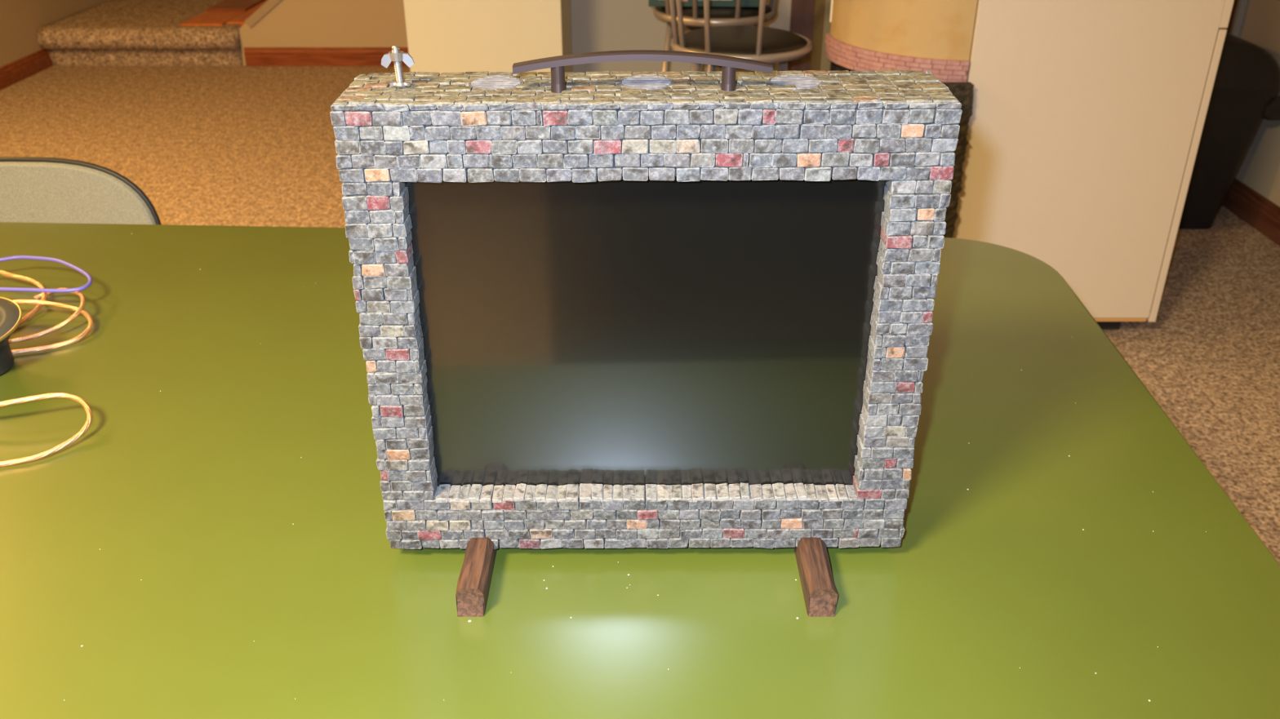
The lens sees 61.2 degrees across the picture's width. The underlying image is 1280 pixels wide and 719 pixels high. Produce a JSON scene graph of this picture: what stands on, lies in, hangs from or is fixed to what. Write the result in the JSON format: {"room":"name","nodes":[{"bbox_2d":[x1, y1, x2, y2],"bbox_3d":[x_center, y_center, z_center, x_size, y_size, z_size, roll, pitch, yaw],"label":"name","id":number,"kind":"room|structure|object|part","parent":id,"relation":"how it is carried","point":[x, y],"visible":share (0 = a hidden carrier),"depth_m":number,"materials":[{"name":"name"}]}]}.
{"room":"basement recreation room","nodes":[
{"label":"basement recreation room","id":0,"kind":"room"},
{"bbox_2d":[0,0,107,66],"bbox_3d":[-3.340,-0.347,1.004,0.100,2.400,14.500,0,28,0],"label":"wall","id":1,"kind":"structure","parent":0,"point":[20,20],"depth_m":5.81,"materials":[{"name":"beige paint"}]},
{"bbox_2d":[0,48,53,90],"bbox_3d":[-3.283,0.318,2.212,0.014,0.100,8.620,0,28,0],"label":"baseboard","id":2,"kind":"structure","parent":1,"relation":"attached to","point":[15,72],"depth_m":5.77,"materials":[{"name":"brown wood"}]},
{"bbox_2d":[239,0,408,65],"bbox_3d":[-1.242,-2.396,5.689,1.945,1.671,0.060,0,28,0],"label":"wall","id":3,"kind":"structure","parent":0,"point":[290,23],"depth_m":5.95,"materials":[{"name":"beige paint"}]},
{"bbox_2d":[244,0,281,27],"bbox_3d":[-1.207,-2.489,5.638,1.917,1.471,0.082,0,28,0],"label":"trim","id":4,"kind":"structure","parent":3,"relation":"attached to","point":[268,5],"depth_m":5.91,"materials":[{"name":"beige wood"}]},
{"bbox_2d":[244,47,408,66],"bbox_3d":[-1.298,-1.683,6.021,1.795,0.100,0.014,0,28,0],"label":"baseboard","id":5,"kind":"structure","parent":3,"relation":"attached to","point":[254,56],"depth_m":6.01,"materials":[{"name":"brown wood"}]},
{"bbox_2d":[403,0,573,74],"bbox_3d":[-0.491,-1.607,3.403,0.488,2.400,0.520,0,28,0],"label":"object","id":6,"kind":"structure","parent":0,"point":[444,36],"depth_m":3.42,"materials":[{"name":"beige paint"}]},
{"bbox_2d":[0,65,1279,564],"bbox_3d":[-0.560,0.760,1.585,5.660,0.100,14.500,0,28,0],"label":"floor","id":7,"kind":"structure","parent":0,"point":[219,145],"depth_m":4.13,"materials":[{"name":"carpet"}]},
{"bbox_2d":[0,156,161,224],"bbox_3d":[-1.085,-0.095,2.246,0.477,0.802,0.505,0,28,0],"label":"dining chair","id":8,"kind":"object","parent":7,"relation":"on","point":[33,189],"visible":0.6,"depth_m":1.89,"materials":[{"name":"grey fabric"}]},
{"bbox_2d":[36,0,267,65],"bbox_3d":[-2.518,-2.005,6.492,1.535,0.232,1.290,0,28,0],"label":"carpeted step","id":9,"kind":"structure","parent":7,"relation":"on","point":[109,32],"depth_m":6.01,"materials":[{"name":"carpet"}]},
{"bbox_2d":[0,222,1279,718],"bbox_3d":[-0.483,0.387,1.393,2.150,0.740,1.170,1,28,2],"label":"table","id":10,"kind":"object","parent":7,"relation":"on","point":[224,475],"visible":0.77,"depth_m":0.98,"materials":[{"name":"green paint"}]},
{"bbox_2d":[0,297,22,376],"bbox_3d":[-0.798,-0.019,1.292,0.122,0.072,0.120,0,28,0],"label":"loudspeaker","id":11,"kind":"object","parent":10,"relation":"on","point":[11,313],"visible":1,"depth_m":1.30,"materials":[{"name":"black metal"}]},
{"bbox_2d":[0,255,92,293],"bbox_3d":[-0.865,-0.108,1.503,0.259,0.032,0.112,5,28,10],"label":"wire","id":12,"kind":"object","parent":10,"relation":"on","point":[87,275],"visible":1,"depth_m":1.47,"materials":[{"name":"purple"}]},
{"bbox_2d":[0,270,93,466],"bbox_3d":[-0.758,-0.021,1.337,0.159,0.032,0.553,-16,32,-27],"label":"cable","id":13,"kind":"object","parent":10,"relation":"on","point":[43,295],"visible":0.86,"depth_m":1.36,"materials":[{"name":"plastic"}]},
{"bbox_2d":[63,286,1206,701],"bbox_3d":[-0.125,0.031,1.273,1.358,0.001,0.994,0,28,0],"label":"crumbs","id":14,"kind":"object","parent":10,"relation":"on","point":[304,286],"visible":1,"depth_m":0.92,"materials":[{"name":"beige"}]},
{"bbox_2d":[329,45,962,617],"bbox_3d":[0.004,-0.021,0.892,0.467,0.449,0.176,0,28,0],"label":"monitor","id":15,"kind":"object","parent":10,"relation":"on","point":[620,309],"visible":1,"depth_m":0.88,"materials":[{"name":"grey"}]},
{"bbox_3d":[-0.185,-0.224,0.829,0.008,0.031,0.006,0,28,0],"label":"threaded rod","id":16,"kind":"part","parent":15,"relation":"part of","materials":[{"name":"silver metal"}]},
{"bbox_3d":[-0.144,0.166,0.988,0.025,0.027,0.172,0,28,0],"label":"leg","id":17,"kind":"part","parent":15,"relation":"part of","materials":[{"name":"brown wood"}]},
{"bbox_2d":[468,75,524,89],"bbox_3d":[-0.113,-0.216,0.847,0.043,0.003,0.043,-3,28,-5],"label":"vent","id":18,"kind":"object","parent":15,"relation":"attached to","point":[475,82],"depth_m":0.84,"materials":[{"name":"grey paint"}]},
{"bbox_3d":[-0.062,-0.213,0.821,0.011,0.022,0.011,-9,29,-17],"label":"post","id":19,"kind":"part","parent":15,"relation":"part of","materials":[{"name":"brown metal"}]},
{"bbox_2d":[618,75,674,90],"bbox_3d":[0.005,-0.216,0.847,0.043,0.003,0.043,-3,28,-5],"label":"vent","id":20,"kind":"object","parent":15,"relation":"attached to","point":[626,82],"depth_m":0.84,"materials":[{"name":"grey metal"}]},
{"bbox_3d":[0.067,-0.213,0.821,0.012,0.021,0.012,0,28,0],"label":"post","id":21,"kind":"part","parent":15,"relation":"part of","materials":[{"name":"brown metal"}]},
{"bbox_2d":[768,75,822,89],"bbox_3d":[0.121,-0.217,0.847,0.043,0.003,0.043,0,28,0],"label":"vent","id":22,"kind":"object","parent":15,"relation":"attached to","point":[775,82],"depth_m":0.84,"materials":[{"name":"grey metal"}]},
{"bbox_3d":[0.154,0.166,0.988,0.025,0.028,0.172,0,28,0],"label":"leg","id":23,"kind":"part","parent":15,"relation":"part of","materials":[{"name":"brown wood"}]},
{"bbox_2d":[653,0,777,71],"bbox_3d":[0.239,-0.923,3.497,0.450,1.101,0.449,17,32,29],"label":"bar stool","id":24,"kind":"object","parent":7,"relation":"on","point":[693,16],"visible":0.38,"depth_m":3.30,"materials":[{"name":"brown metal"}]},
{"bbox_3d":[0.062,-0.754,3.563,0.100,0.720,0.025,-5,28,-10],"label":"leg","id":25,"kind":"part","parent":24,"relation":"part of","materials":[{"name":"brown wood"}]},
{"bbox_3d":[0.201,-0.851,3.748,0.025,0.720,0.099,-5,28,-10],"label":"leg","id":26,"kind":"part","parent":24,"relation":"part of","materials":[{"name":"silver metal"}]},
{"bbox_2d":[648,0,759,7],"bbox_3d":[0.202,-1.173,3.422,0.345,0.075,0.241,1,28,2],"label":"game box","id":27,"kind":"object","parent":24,"relation":"on","point":[713,3],"visible":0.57,"depth_m":3.33,"materials":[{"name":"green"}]},
{"bbox_3d":[0.236,-1.107,3.417,0.360,0.038,0.360,0,28,0],"label":"seat","id":28,"kind":"part","parent":24,"relation":"part of","materials":[{"name":"black plastic"}]},
{"bbox_2d":[669,0,813,71],"bbox_3d":[0.268,-0.692,3.058,0.450,1.101,0.450,0,28,0],"label":"bar stool","id":29,"kind":"object","parent":7,"relation":"on","point":[772,46],"visible":0.46,"depth_m":2.88,"materials":[{"name":"brown metal"}]},
{"bbox_3d":[0.123,-0.498,3.076,0.099,0.720,0.025,-14,31,-25],"label":"leg","id":30,"kind":"part","parent":29,"relation":"part of","materials":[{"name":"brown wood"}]},
{"bbox_3d":[0.194,-0.610,3.289,0.025,0.720,0.100,-14,31,-25],"label":"leg","id":31,"kind":"part","parent":29,"relation":"part of","materials":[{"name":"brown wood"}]},
{"bbox_3d":[0.279,-0.874,2.975,0.360,0.038,0.360,0,28,0],"label":"seat","id":32,"kind":"part","parent":29,"relation":"part of","materials":[{"name":"black plastic"}]},
{"bbox_3d":[0.434,-0.578,3.227,0.099,0.720,0.025,-14,31,-25],"label":"leg","id":33,"kind":"part","parent":29,"relation":"part of","materials":[{"name":"brown wood"}]},
{"bbox_2d":[824,0,977,82],"bbox_3d":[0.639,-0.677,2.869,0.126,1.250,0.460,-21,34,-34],"label":"bar counter","id":34,"kind":"object","parent":7,"relation":"on","point":[935,36],"visible":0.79,"depth_m":2.70,"materials":[{"name":"yellow paint"}]},
{"bbox_2d":[942,82,974,238],"bbox_3d":[0.688,-0.359,2.830,0.275,0.723,0.035,0,28,0],"label":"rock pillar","id":35,"kind":"structure","parent":7,"relation":"on","point":[962,91],"depth_m":2.72,"materials":[{"name":"stone"}]},
{"bbox_2d":[952,0,1234,329],"bbox_3d":[1.120,-1.125,2.808,0.610,2.100,0.622,0,28,0],"label":"tall cabinet","id":36,"kind":"object","parent":7,"relation":"on","point":[1086,123],"visible":0.82,"depth_m":2.75,"materials":[{"name":"beige laminate"}]},
{"bbox_2d":[1177,32,1279,229],"bbox_3d":[1.905,-0.793,3.740,0.495,0.646,0.344,0,28,0],"label":"waste bin","id":37,"kind":"object","parent":7,"relation":"on","point":[1246,89],"visible":0.47,"depth_m":3.57,"materials":[{"name":"black plastic"}]},
{"bbox_3d":[1.875,-1.004,3.629,0.436,0.170,0.344,0,28,0],"label":"lid","id":38,"kind":"part","parent":37,"relation":"part of","materials":[{"name":"black plastic"}]},
{"bbox_2d":[570,0,1248,75],"bbox_3d":[1.000,-1.751,3.678,2.540,2.400,0.100,0,28,0],"label":"wall","id":39,"kind":"structure","parent":0,"point":[597,25],"depth_m":3.92,"materials":[{"name":"beige paint"}]},
{"bbox_2d":[787,0,835,71],"bbox_3d":[0.950,-1.563,3.696,0.820,2.050,0.042,0,28,0],"label":"door","id":40,"kind":"structure","parent":39,"relation":"in","point":[802,11],"depth_m":3.87,"materials":[{"name":"brown wood"}]},
{"bbox_3d":[0.770,-1.112,3.914,0.280,0.750,0.008,0,28,0],"label":"panel","id":41,"kind":"part","parent":40,"relation":"part of","materials":[{"name":"brown wood"}]},
{"bbox_2d":[810,0,831,72],"bbox_3d":[0.636,-1.656,3.496,0.035,2.400,0.230,0,28,0],"label":"trim","id":42,"kind":"structure","parent":39,"relation":"attached to","point":[822,25],"depth_m":3.71,"materials":[{"name":"brown paint"}]},
{"bbox_2d":[1226,0,1237,33],"bbox_3d":[2.087,-1.588,3.690,0.066,2.100,0.030,0,28,0],"label":"trim","id":43,"kind":"structure","parent":39,"relation":"attached to","point":[1229,25],"depth_m":3.86,"materials":[{"name":"brown wood"}]},
{"bbox_2d":[1235,0,1279,206],"bbox_3d":[2.220,0.648,-0.891,0.100,2.400,10.220,0,28,0],"label":"wall","id":44,"kind":"structure","parent":0,"point":[1260,169],"depth_m":3.76,"materials":[{"name":"beige paint"}]},
{"bbox_2d":[1222,177,1279,246],"bbox_3d":[2.163,0.807,1.271,0.014,0.110,6.500,0,28,0],"label":"baseboard","id":45,"kind":"structure","parent":44,"relation":"attached to","point":[1255,210],"depth_m":3.80,"materials":[{"name":"brown wood"}]}
]}

